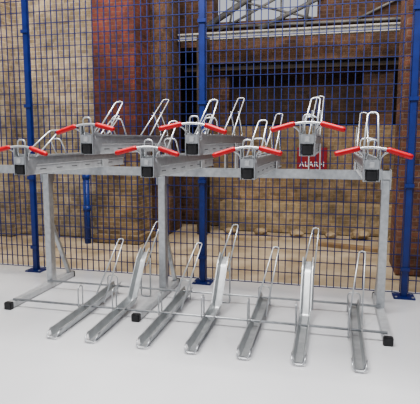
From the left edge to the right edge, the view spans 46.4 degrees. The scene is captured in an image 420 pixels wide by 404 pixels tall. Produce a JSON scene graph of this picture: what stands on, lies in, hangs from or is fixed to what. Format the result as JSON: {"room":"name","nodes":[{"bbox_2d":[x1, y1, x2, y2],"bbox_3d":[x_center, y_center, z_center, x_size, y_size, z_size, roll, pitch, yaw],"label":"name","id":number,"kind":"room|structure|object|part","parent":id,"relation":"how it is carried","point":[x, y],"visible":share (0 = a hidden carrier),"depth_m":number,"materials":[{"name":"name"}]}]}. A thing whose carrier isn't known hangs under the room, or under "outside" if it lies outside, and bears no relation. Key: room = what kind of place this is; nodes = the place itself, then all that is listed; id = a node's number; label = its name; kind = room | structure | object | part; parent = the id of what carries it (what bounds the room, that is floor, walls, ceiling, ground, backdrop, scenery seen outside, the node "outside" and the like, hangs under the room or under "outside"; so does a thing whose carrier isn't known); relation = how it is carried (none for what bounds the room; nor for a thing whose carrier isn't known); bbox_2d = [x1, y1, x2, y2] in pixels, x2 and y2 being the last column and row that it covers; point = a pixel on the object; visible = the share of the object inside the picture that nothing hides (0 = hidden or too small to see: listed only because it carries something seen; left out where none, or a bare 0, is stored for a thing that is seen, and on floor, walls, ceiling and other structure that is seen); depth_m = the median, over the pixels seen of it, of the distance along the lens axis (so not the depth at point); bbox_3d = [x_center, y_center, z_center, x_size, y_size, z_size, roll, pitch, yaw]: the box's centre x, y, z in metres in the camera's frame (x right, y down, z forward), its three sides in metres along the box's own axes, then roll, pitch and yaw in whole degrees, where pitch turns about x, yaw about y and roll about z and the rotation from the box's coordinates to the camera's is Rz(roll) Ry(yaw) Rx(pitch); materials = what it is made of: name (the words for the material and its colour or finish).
{"room":"bicycle parking area","nodes":[
{"label":"bicycle parking area","id":0,"kind":"room"},
{"bbox_2d":[0,0,96,236],"bbox_3d":[-4.323,-1.784,8.534,5.380,4.600,0.650,2,7,14],"label":"wall","id":1,"kind":"structure","parent":0,"point":[41,2],"depth_m":8.03,"materials":[{"name":"beige brick"}]},
{"bbox_2d":[92,0,155,243],"bbox_3d":[-1.377,-1.684,7.748,0.800,4.600,0.750,2,7,14],"label":"wall pier","id":2,"kind":"object","parent":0,"point":[94,2],"visible":0.61,"depth_m":7.49,"materials":[{"name":"brick"}]},
{"bbox_2d":[82,175,90,243],"bbox_3d":[-1.927,0.097,7.671,0.119,1.115,0.119,2,7,14],"label":"drain pipe","id":3,"kind":"object","parent":2,"relation":"attached to","point":[86,176],"visible":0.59,"depth_m":7.64,"materials":[{"name":"blue metal"}]},
{"bbox_2d":[149,0,181,233],"bbox_3d":[-0.779,-1.785,8.546,0.350,4.600,0.700,2,7,14],"label":"wall","id":4,"kind":"structure","parent":0,"point":[175,4],"depth_m":8.26,"materials":[{"name":"brown brick"}]},
{"bbox_2d":[178,22,399,42],"bbox_3d":[3.862,-2.716,7.461,9.080,0.120,0.140,2,7,14],"label":"steel beam","id":5,"kind":"structure","parent":4,"relation":"attached to","point":[392,24],"depth_m":8.03,"materials":[{"name":"grey metal"}]},
{"bbox_2d":[181,52,196,59],"bbox_3d":[3.431,-3.068,9.448,11.100,0.080,1.800,2,7,14],"label":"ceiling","id":6,"kind":"structure","parent":0,"point":[188,54],"depth_m":10.62,"materials":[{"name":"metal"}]},
{"bbox_2d":[0,223,419,403],"bbox_3d":[-0.190,1.252,3.532,16.000,0.170,16.400,2,7,14],"label":"floor","id":7,"kind":"structure","parent":0,"point":[36,368],"depth_m":3.98,"materials":[{"name":"white concrete"}]},
{"bbox_2d":[197,36,209,234],"bbox_3d":[-0.112,-1.092,8.308,0.180,3.315,0.180,2,7,14],"label":"steel column","id":8,"kind":"structure","parent":7,"relation":"on","point":[208,40],"depth_m":8.28,"materials":[{"name":"metal"}]},
{"bbox_2d":[0,96,413,372],"bbox_3d":[-0.719,0.014,4.554,4.604,2.031,1.909,2,7,14],"label":"bicycle rack","id":9,"kind":"object","parent":7,"relation":"on","point":[99,152],"visible":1,"depth_m":4.35,"materials":[{"name":"metal"}]},
{"bbox_3d":[-1.738,0.242,5.303,0.070,1.270,0.090,2,7,14],"label":"support post","id":10,"kind":"part","parent":9,"relation":"part of","materials":[{"name":"metal"}]},
{"bbox_2d":[0,115,124,174],"bbox_3d":[-1.231,-0.578,4.611,0.483,0.545,1.906,2,7,14],"label":"tray","id":11,"kind":"object","parent":9,"relation":"on","point":[26,163],"depth_m":4.17,"materials":[{"name":"metal"}]},
{"bbox_2d":[47,238,123,338],"bbox_3d":[-1.111,0.749,4.622,0.128,0.548,1.443,2,7,14],"label":"tray","id":12,"kind":"object","parent":9,"relation":"on","point":[60,327],"depth_m":4.54,"materials":[{"name":"metal"}]},
{"bbox_2d":[56,99,173,155],"bbox_3d":[-0.688,-0.641,4.464,0.482,0.708,1.909,2,7,14],"label":"tray","id":13,"kind":"object","parent":9,"relation":"on","point":[96,143],"depth_m":3.89,"materials":[{"name":"metal"}]},
{"bbox_2d":[85,221,158,342],"bbox_3d":[-0.764,0.659,4.543,0.155,0.750,1.483,2,7,14],"label":"tray","id":14,"kind":"object","parent":9,"relation":"on","point":[125,305],"depth_m":4.68,"materials":[{"name":"metal"}]},
{"bbox_3d":[-0.477,0.282,4.989,0.070,1.270,0.090,2,7,14],"label":"support post","id":15,"kind":"part","parent":9,"relation":"part of","materials":[{"name":"metal"}]},
{"bbox_2d":[115,114,213,177],"bbox_3d":[-0.224,-0.546,4.362,0.483,0.545,1.902,2,7,14],"label":"tray","id":16,"kind":"object","parent":9,"relation":"on","point":[172,162],"depth_m":3.74,"materials":[{"name":"metal"}]},
{"bbox_2d":[136,242,202,348],"bbox_3d":[-0.332,0.773,4.428,0.174,0.548,1.443,2,7,14],"label":"tray","id":17,"kind":"object","parent":9,"relation":"on","point":[163,318],"depth_m":4.37,"materials":[{"name":"metal"}]},
{"bbox_3d":[-0.243,0.991,4.323,3.420,0.022,0.022,2,7,14],"label":"cross rod","id":18,"kind":"part","parent":9,"relation":"part of","materials":[{"name":"metal"}]},
{"bbox_2d":[159,97,246,168],"bbox_3d":[0.104,-0.616,4.266,0.482,0.708,1.909,2,7,14],"label":"tray","id":19,"kind":"object","parent":9,"relation":"on","point":[201,143],"depth_m":3.58,"materials":[{"name":"metal"}]},
{"bbox_2d":[184,224,238,353],"bbox_3d":[0.041,0.684,4.343,0.155,0.750,1.483,2,7,14],"label":"tray","id":20,"kind":"object","parent":9,"relation":"on","point":[193,342],"depth_m":4.53,"materials":[{"name":"metal"}]},
{"bbox_3d":[-0.097,0.903,4.898,3.420,0.022,0.022,2,7,14],"label":"cross rod","id":21,"kind":"part","parent":9,"relation":"part of","materials":[{"name":"metal"}]},
{"bbox_2d":[212,113,282,179],"bbox_3d":[0.473,-0.524,4.186,0.483,0.545,1.906,2,7,14],"label":"tray","id":22,"kind":"object","parent":9,"relation":"on","point":[252,167],"depth_m":3.35,"materials":[{"name":"metal"}]},
{"bbox_2d":[236,246,278,359],"bbox_3d":[0.434,0.797,4.237,0.174,0.548,1.443,2,7,14],"label":"tray","id":23,"kind":"object","parent":9,"relation":"on","point":[253,323],"depth_m":4.19,"materials":[{"name":"metal"}]},
{"bbox_2d":[291,227,318,365],"bbox_3d":[0.817,0.708,4.149,0.155,0.750,1.483,2,7,14],"label":"tray","id":24,"kind":"object","parent":9,"relation":"on","point":[302,326],"depth_m":4.34,"materials":[{"name":"metal"}]},
{"bbox_2d":[271,96,345,170],"bbox_3d":[0.861,-0.593,4.083,0.483,0.708,1.898,2,7,14],"label":"tray","id":25,"kind":"object","parent":9,"relation":"on","point":[310,144],"depth_m":3.22,"materials":[{"name":"metal"}]},
{"bbox_2d":[346,251,367,372],"bbox_3d":[1.229,0.822,4.039,0.174,0.548,1.443,2,7,14],"label":"tray","id":26,"kind":"object","parent":9,"relation":"on","point":[355,318],"depth_m":3.98,"materials":[{"name":"metal"}]},
{"bbox_2d":[334,112,413,181],"bbox_3d":[1.262,-0.499,3.990,0.483,0.545,1.906,2,7,14],"label":"tray","id":27,"kind":"object","parent":9,"relation":"on","point":[367,166],"depth_m":3.15,"materials":[{"name":"metal"}]},
{"bbox_3d":[1.579,0.347,4.477,0.070,1.270,0.090,2,7,14],"label":"support post","id":28,"kind":"part","parent":9,"relation":"part of","materials":[{"name":"metal"}]},
{"bbox_2d":[0,0,419,299],"bbox_3d":[-0.079,-1.023,5.305,8.730,3.900,0.180,2,7,14],"label":"mesh fence","id":29,"kind":"object","parent":7,"relation":"on","point":[202,38],"visible":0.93,"depth_m":5.35,"materials":[{"name":"metal"}]},
{"bbox_3d":[-3.179,-1.120,6.074,2.059,3.807,0.016,2,7,14],"label":"panel","id":30,"kind":"part","parent":29,"relation":"part of","materials":[{"name":"blue metal"}]},
{"bbox_3d":[-2.145,-1.088,5.820,0.060,3.900,0.060,2,7,14],"label":"fence post","id":31,"kind":"part","parent":29,"relation":"part of","materials":[{"name":"blue metal"}]},
{"bbox_3d":[-2.145,0.840,6.064,0.210,0.014,0.180,2,7,14],"label":"plate","id":32,"kind":"part","parent":29,"relation":"part of","materials":[{"name":"blue metal"}]},
{"bbox_3d":[-1.113,-1.055,5.559,2.059,3.807,0.016,2,7,14],"label":"panel","id":33,"kind":"part","parent":29,"relation":"part of","materials":[{"name":"blue metal"}]},
{"bbox_3d":[-0.079,-1.023,5.305,0.060,3.900,0.060,2,7,14],"label":"fence post","id":34,"kind":"part","parent":29,"relation":"part of","materials":[{"name":"blue metal"}]},
{"bbox_3d":[-0.079,0.905,5.549,0.210,0.014,0.180,2,7,14],"label":"plate","id":35,"kind":"part","parent":29,"relation":"part of","materials":[{"name":"blue metal"}]},
{"bbox_3d":[0.953,-0.990,5.044,2.059,3.807,0.016,2,7,14],"label":"panel","id":36,"kind":"part","parent":29,"relation":"part of","materials":[{"name":"blue metal"}]},
{"bbox_3d":[1.987,0.970,5.034,0.210,0.014,0.180,2,7,14],"label":"plate","id":37,"kind":"part","parent":29,"relation":"part of","materials":[{"name":"blue metal"}]},
{"bbox_3d":[1.987,-0.958,4.790,0.060,3.900,0.060,2,7,14],"label":"fence post","id":38,"kind":"part","parent":29,"relation":"part of","materials":[{"name":"blue metal"}]},
{"bbox_3d":[3.019,-0.925,4.530,2.059,3.807,0.016,2,7,14],"label":"panel","id":39,"kind":"part","parent":29,"relation":"part of","materials":[{"name":"blue metal"}]},
{"bbox_2d":[223,227,235,233],"bbox_3d":[0.350,0.497,8.517,0.228,0.112,0.189,2,7,14],"label":"rubble stone","id":40,"kind":"object","parent":7,"relation":"on","point":[228,229],"visible":0.61,"depth_m":8.45,"materials":[{"name":"beige stone"}]},
{"bbox_2d":[221,236,276,239],"bbox_3d":[0.639,0.590,8.019,0.900,0.050,0.160,0,7,0],"label":"board","id":41,"kind":"object","parent":7,"relation":"on","point":[222,237],"visible":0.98,"depth_m":7.94,"materials":[{"name":"beige wood"}]},
{"bbox_2d":[254,228,266,234],"bbox_3d":[0.871,0.506,8.382,0.219,0.128,0.193,-2,7,-14],"label":"rubble stone","id":42,"kind":"object","parent":7,"relation":"on","point":[261,230],"visible":0.85,"depth_m":8.32,"materials":[{"name":"beige stone"}]},
{"bbox_2d":[289,229,303,236],"bbox_3d":[1.461,0.521,8.221,0.255,0.139,0.199,2,7,14],"label":"rubble stone","id":43,"kind":"object","parent":7,"relation":"on","point":[296,231],"visible":0.85,"depth_m":8.16,"materials":[{"name":"beige stone"}]},
{"bbox_2d":[324,232,336,237],"bbox_3d":[1.992,0.549,8.086,0.173,0.118,0.188,6,9,38],"label":"rubble stone","id":44,"kind":"object","parent":7,"relation":"on","point":[330,234],"visible":0.8,"depth_m":8.03,"materials":[{"name":"beige stone"}]},
{"bbox_2d":[318,241,377,252],"bbox_3d":[2.118,0.675,7.343,1.000,0.050,0.160,4,8,30],"label":"board","id":45,"kind":"object","parent":7,"relation":"on","point":[323,244],"visible":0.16,"depth_m":7.32,"materials":[{"name":"brown wood"}]},
{"bbox_2d":[350,229,369,239],"bbox_3d":[2.454,0.534,8.024,0.294,0.164,0.260,0,7,-1],"label":"rubble stone","id":46,"kind":"object","parent":7,"relation":"on","point":[353,234],"visible":0.88,"depth_m":7.94,"materials":[{"name":"beige stone"}]},
{"bbox_2d":[181,59,395,152],"bbox_3d":[3.626,-1.464,10.433,11.100,3.510,0.200,2,7,14],"label":"wall","id":47,"kind":"structure","parent":0,"point":[188,61],"depth_m":11.24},
{"bbox_2d":[180,0,400,223],"bbox_3d":[3.163,-1.883,8.523,11.100,4.800,0.400,2,7,14],"label":"wall","id":48,"kind":"structure","parent":0,"point":[369,6],"depth_m":8.56,"materials":[{"name":"brown brick"}]},
{"bbox_2d":[246,0,281,20],"bbox_3d":[1.266,-3.778,8.680,1.270,1.080,0.040,2,7,14],"label":"window","id":49,"kind":"structure","parent":48,"relation":"in","point":[249,6],"depth_m":8.84,"materials":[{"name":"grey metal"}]},
{"bbox_2d":[184,56,398,72],"bbox_3d":[3.962,-2.310,7.913,9.080,0.140,0.200,2,7,14],"label":"steel beam","id":50,"kind":"structure","parent":48,"relation":"attached to","point":[383,60],"depth_m":8.48,"materials":[{"name":"metal"}]},
{"bbox_2d":[207,0,400,31],"bbox_3d":[2.489,-3.519,8.227,5.387,1.089,0.108,2,7,14],"label":"steel frame","id":51,"kind":"object","parent":48,"relation":"attached to","point":[286,14],"visible":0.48,"depth_m":8.56,"materials":[{"name":"grey metal"}]},
{"bbox_2d":[210,125,395,224],"bbox_3d":[4.242,-0.379,8.387,8.850,1.850,0.500,2,7,14],"label":"wall","id":52,"kind":"structure","parent":0,"point":[372,128],"depth_m":8.76,"materials":[{"name":"brown brick"}]},
{"bbox_2d":[220,199,391,236],"bbox_3d":[4.277,0.350,8.003,8.350,0.500,0.400,2,7,14],"label":"ledge","id":53,"kind":"object","parent":52,"relation":"attached to","point":[303,218],"visible":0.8,"depth_m":8.48,"materials":[{"name":"stone"}]},
{"bbox_2d":[297,147,326,168],"bbox_3d":[1.806,-0.714,8.687,0.520,0.500,0.026,2,7,14],"label":"sign","id":54,"kind":"object","parent":52,"relation":"attached to","point":[304,158],"visible":0.53,"depth_m":8.67,"materials":[{"name":"red paint"}]},
{"bbox_2d":[232,71,397,123],"bbox_3d":[2.615,-1.879,8.807,4.600,0.920,0.080,2,7,14],"label":"wall","id":55,"kind":"structure","parent":0,"point":[351,75],"depth_m":9.01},
{"bbox_2d":[389,0,419,275],"bbox_3d":[2.782,-1.437,5.791,0.990,4.600,0.650,2,7,14],"label":"wall","id":56,"kind":"structure","parent":0,"point":[409,3],"depth_m":5.77,"materials":[{"name":"orange brick"}]}
]}

